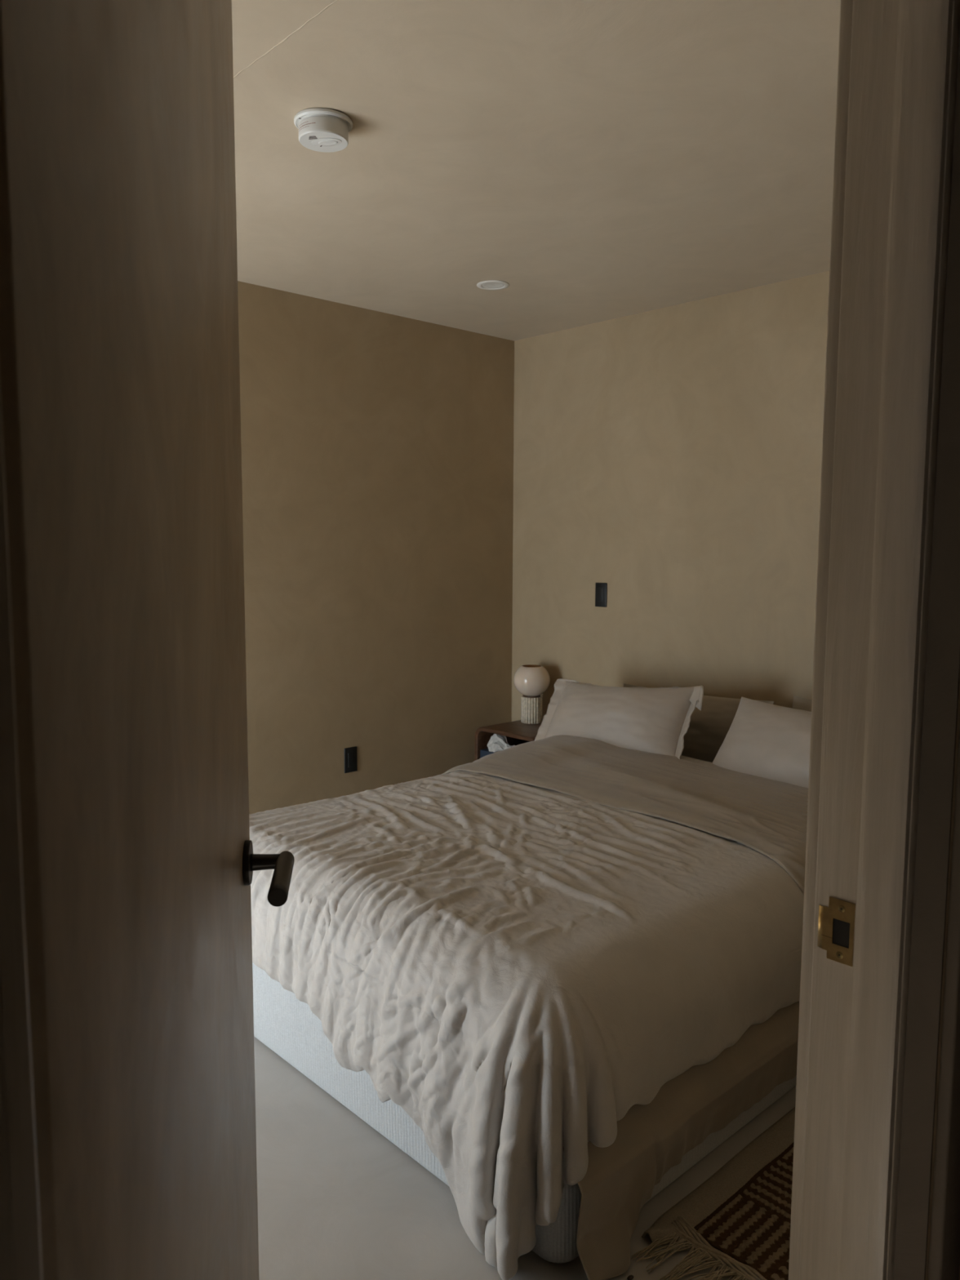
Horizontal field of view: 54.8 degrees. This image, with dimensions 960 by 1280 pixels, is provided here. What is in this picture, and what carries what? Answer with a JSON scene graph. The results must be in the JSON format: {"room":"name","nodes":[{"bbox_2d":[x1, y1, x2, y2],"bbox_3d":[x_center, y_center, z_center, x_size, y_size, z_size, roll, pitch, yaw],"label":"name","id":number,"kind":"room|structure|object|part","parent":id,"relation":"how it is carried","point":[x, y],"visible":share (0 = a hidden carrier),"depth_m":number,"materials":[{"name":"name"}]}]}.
{"room":"hallway","nodes":[
{"label":"hallway","id":0,"kind":"room"},
{"bbox_2d":[237,280,514,813],"bbox_3d":[-1.345,-0.202,3.516,4.270,2.400,0.120,-5,8,-43],"label":"wall","id":1,"kind":"structure","parent":0,"point":[377,447],"depth_m":4.20,"materials":[{"name":"beige paint"}]},
{"bbox_2d":[344,746,357,773],"bbox_3d":[-0.588,0.545,4.215,0.070,0.115,0.008,-5,8,-43],"label":"wall outlet","id":2,"kind":"object","parent":1,"relation":"attached to","point":[350,753],"visible":1,"depth_m":4.21,"materials":[{"name":"black plastic"}]},
{"bbox_2d":[347,752,354,767],"bbox_3d":[-0.586,0.546,4.213,0.033,0.066,0.002,-5,8,-43],"label":"socket","id":3,"kind":"object","parent":2,"relation":"attached to","point":[350,755],"depth_m":4.21,"materials":[{"name":"black plastic"}]},
{"bbox_2d":[253,1036,795,1279],"bbox_3d":[-0.017,1.232,1.818,4.820,0.100,4.620,-5,8,-43],"label":"floor","id":4,"kind":"structure","parent":0,"point":[337,1199],"depth_m":1.92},
{"bbox_2d":[475,719,542,760],"bbox_3d":[0.255,0.664,4.535,0.380,0.485,0.420,-5,8,-43],"label":"nightstand","id":5,"kind":"object","parent":4,"relation":"on","point":[516,732],"visible":0.14,"depth_m":4.52,"materials":[{"name":"brown wood"}]},
{"bbox_2d":[480,733,515,758],"bbox_3d":[0.123,0.527,4.495,0.120,0.151,0.232,-5,8,-43],"label":"tissue box","id":6,"kind":"object","parent":5,"relation":"on","point":[496,743],"visible":0.4,"depth_m":4.50,"materials":[{"name":"paper"}]},
{"bbox_2d":[513,664,550,724],"bbox_3d":[0.257,0.270,4.605,0.181,0.283,0.181,-5,8,-43],"label":"table lamp","id":7,"kind":"object","parent":5,"relation":"on","point":[531,681],"visible":1,"depth_m":4.56,"materials":[{"name":"stone"}]},
{"bbox_3d":[0.257,0.202,4.598,0.181,0.147,0.181,-5,8,-43],"label":"lamp shade","id":8,"kind":"part","parent":7,"relation":"part of","materials":[{"name":"white glass"}]},
{"bbox_3d":[0.257,0.202,4.598,0.170,0.146,0.170,-5,8,-43],"label":"glass","id":9,"kind":"part","parent":7,"relation":"part of","materials":[{"name":"white glass"}]},
{"bbox_2d":[252,962,796,1263],"bbox_3d":[0.399,0.831,2.971,2.102,0.461,1.523,-5,8,-43],"label":"bed","id":10,"kind":"object","parent":4,"relation":"on","point":[287,1025],"visible":0.11,"depth_m":2.19,"materials":[{"name":"white fabric"}]},
{"bbox_2d":[248,770,804,1279],"bbox_3d":[0.097,0.810,2.710,1.528,0.571,1.679,-5,8,-43],"label":"duvet","id":11,"kind":"object","parent":10,"relation":"on","point":[518,968],"visible":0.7,"depth_m":2.05,"materials":[{"name":"fabric"}]},
{"bbox_2d":[533,679,703,759],"bbox_3d":[0.554,0.331,3.761,0.271,0.345,0.817,-5,8,-43],"label":"pillow","id":12,"kind":"object","parent":10,"relation":"on","point":[645,719],"visible":0.73,"depth_m":3.62,"materials":[{"name":"white fabric"}]},
{"bbox_2d":[441,734,808,1279],"bbox_3d":[0.338,0.764,2.938,2.022,0.592,1.732,-5,8,-43],"label":"sheet","id":13,"kind":"object","parent":10,"relation":"on","point":[767,816],"visible":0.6,"depth_m":2.25,"materials":[{"name":"beige fabric"}]},
{"bbox_2d":[622,683,773,762],"bbox_3d":[0.859,0.360,3.870,0.163,0.290,0.745,-5,8,-43],"label":"headboard","id":14,"kind":"object","parent":10,"relation":"on","point":[708,727],"visible":0.21,"depth_m":3.74,"materials":[{"name":"brown fabric"}]},
{"bbox_2d":[712,696,811,787],"bbox_3d":[1.154,0.404,3.173,0.275,0.301,0.781,-4,7,-38],"label":"pillow","id":15,"kind":"object","parent":10,"relation":"on","point":[762,740],"visible":0.36,"depth_m":3.22,"materials":[{"name":"white fabric"}]},
{"bbox_2d":[791,695,812,711],"bbox_3d":[1.363,0.403,3.333,0.169,0.324,0.610,-5,8,-43],"label":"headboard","id":16,"kind":"object","parent":10,"relation":"on","point":[799,703],"visible":0.06,"depth_m":3.52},
{"bbox_2d":[626,1275,633,1279],"bbox_3d":[0.281,1.190,1.729,0.016,0.004,0.010,-5,8,-43],"label":"crumb","id":17,"kind":"object","parent":4,"relation":"on","point":[630,1277],"visible":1,"depth_m":1.73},
{"bbox_2d":[631,1106,795,1279],"bbox_3d":[1.184,1.139,2.173,1.876,0.024,0.694,-5,8,-43],"label":"rug","id":18,"kind":"object","parent":4,"relation":"on","point":[742,1211],"visible":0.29,"depth_m":1.86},
{"bbox_2d":[231,0,840,341],"bbox_3d":[-0.289,-1.327,2.268,4.270,0.100,3.201,-5,8,-43],"label":"ceiling","id":19,"kind":"structure","parent":0,"point":[598,161],"depth_m":2.47,"materials":[{"name":"beige paint"}]},
{"bbox_2d":[233,0,338,78],"bbox_3d":[-0.536,-1.258,2.055,0.008,0.004,2.906,-5,8,-43],"label":"joint","id":20,"kind":"object","parent":19,"relation":"attached to","point":[335,1],"visible":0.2,"depth_m":1.91,"materials":[{"name":"beige paint"}]},
{"bbox_2d":[293,107,352,152],"bbox_3d":[-0.386,-1.252,2.283,0.143,0.054,0.143,-5,8,-43],"label":"smoke detector","id":21,"kind":"object","parent":19,"relation":"attached to","point":[325,130],"visible":1,"depth_m":2.24,"materials":[{"name":"white plastic"}]},
{"bbox_2d":[476,280,509,289],"bbox_3d":[0.052,-1.419,3.705,0.131,0.006,0.131,-5,8,-43],"label":"recessed light","id":22,"kind":"object","parent":19,"relation":"in","point":[489,284],"visible":1,"depth_m":3.70,"materials":[{"name":"white plastic"}]},
{"bbox_2d":[511,271,829,721],"bbox_3d":[1.265,-0.216,3.759,0.120,2.400,3.081,-5,8,-43],"label":"wall","id":23,"kind":"structure","parent":0,"point":[669,458],"depth_m":4.06,"materials":[{"name":"beige paint"}]},
{"bbox_2d":[595,582,607,607],"bbox_3d":[0.575,-0.215,4.407,0.010,0.115,0.070,-5,8,-43],"label":"wall switch","id":24,"kind":"object","parent":23,"relation":"attached to","point":[601,588],"visible":1,"depth_m":4.40,"materials":[{"name":"black plastic"}]},
{"bbox_2d":[925,680,959,1279],"bbox_3d":[0.751,0.034,1.279,4.030,2.400,0.135,-5,8,-43],"label":"wall","id":25,"kind":"structure","parent":0,"point":[958,709],"depth_m":0.97,"materials":[{"name":"brown paint"}]},
{"bbox_2d":[0,1008,13,1279],"bbox_3d":[-0.230,0.240,0.405,0.019,2.159,0.102,-5,8,-43],"label":"door frame","id":26,"kind":"structure","parent":25,"relation":"attached to","point":[6,1268],"depth_m":0.37,"materials":[{"name":"brown wood"}]},
{"bbox_2d":[0,392,42,1279],"bbox_3d":[-0.201,0.250,0.398,0.012,2.140,0.048,-5,8,-43],"label":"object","id":27,"kind":"object","parent":25,"relation":"attached to","point":[14,993],"visible":0.93,"depth_m":0.37,"materials":[{"name":"brown wood"}]},
{"bbox_2d":[0,0,294,1279],"bbox_3d":[-0.264,0.200,0.882,0.113,2.125,0.869,0,6,-7],"label":"door","id":28,"kind":"structure","parent":25,"relation":"in","point":[120,371],"depth_m":0.63,"materials":[{"name":"wood"}]},
{"bbox_3d":[-0.316,0.304,1.263,0.008,0.060,0.060,-1,6,-8],"label":"lever handle","id":29,"kind":"part","parent":28,"relation":"part of","materials":[{"name":"metal"}]},
{"bbox_2d":[788,0,959,1279],"bbox_3d":[0.453,0.160,1.013,0.070,2.200,0.169,-5,8,-43],"label":"door frame","id":30,"kind":"structure","parent":25,"relation":"attached to","point":[874,31],"depth_m":0.99,"materials":[{"name":"brown wood"}]},
{"bbox_2d":[817,896,855,966],"bbox_3d":[0.396,0.324,1.039,0.011,0.072,0.049,-3,7,-29],"label":"strike plate","id":31,"kind":"object","parent":30,"relation":"attached to","point":[836,924],"visible":1,"depth_m":1.03,"materials":[{"name":"gold metal"}]},
{"bbox_2d":[839,0,953,1279],"bbox_3d":[0.429,0.194,0.981,0.012,2.140,0.048,-5,8,-43],"label":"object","id":32,"kind":"object","parent":25,"relation":"attached to","point":[924,33],"visible":1,"depth_m":0.95,"materials":[{"name":"brown wood"}]}
]}

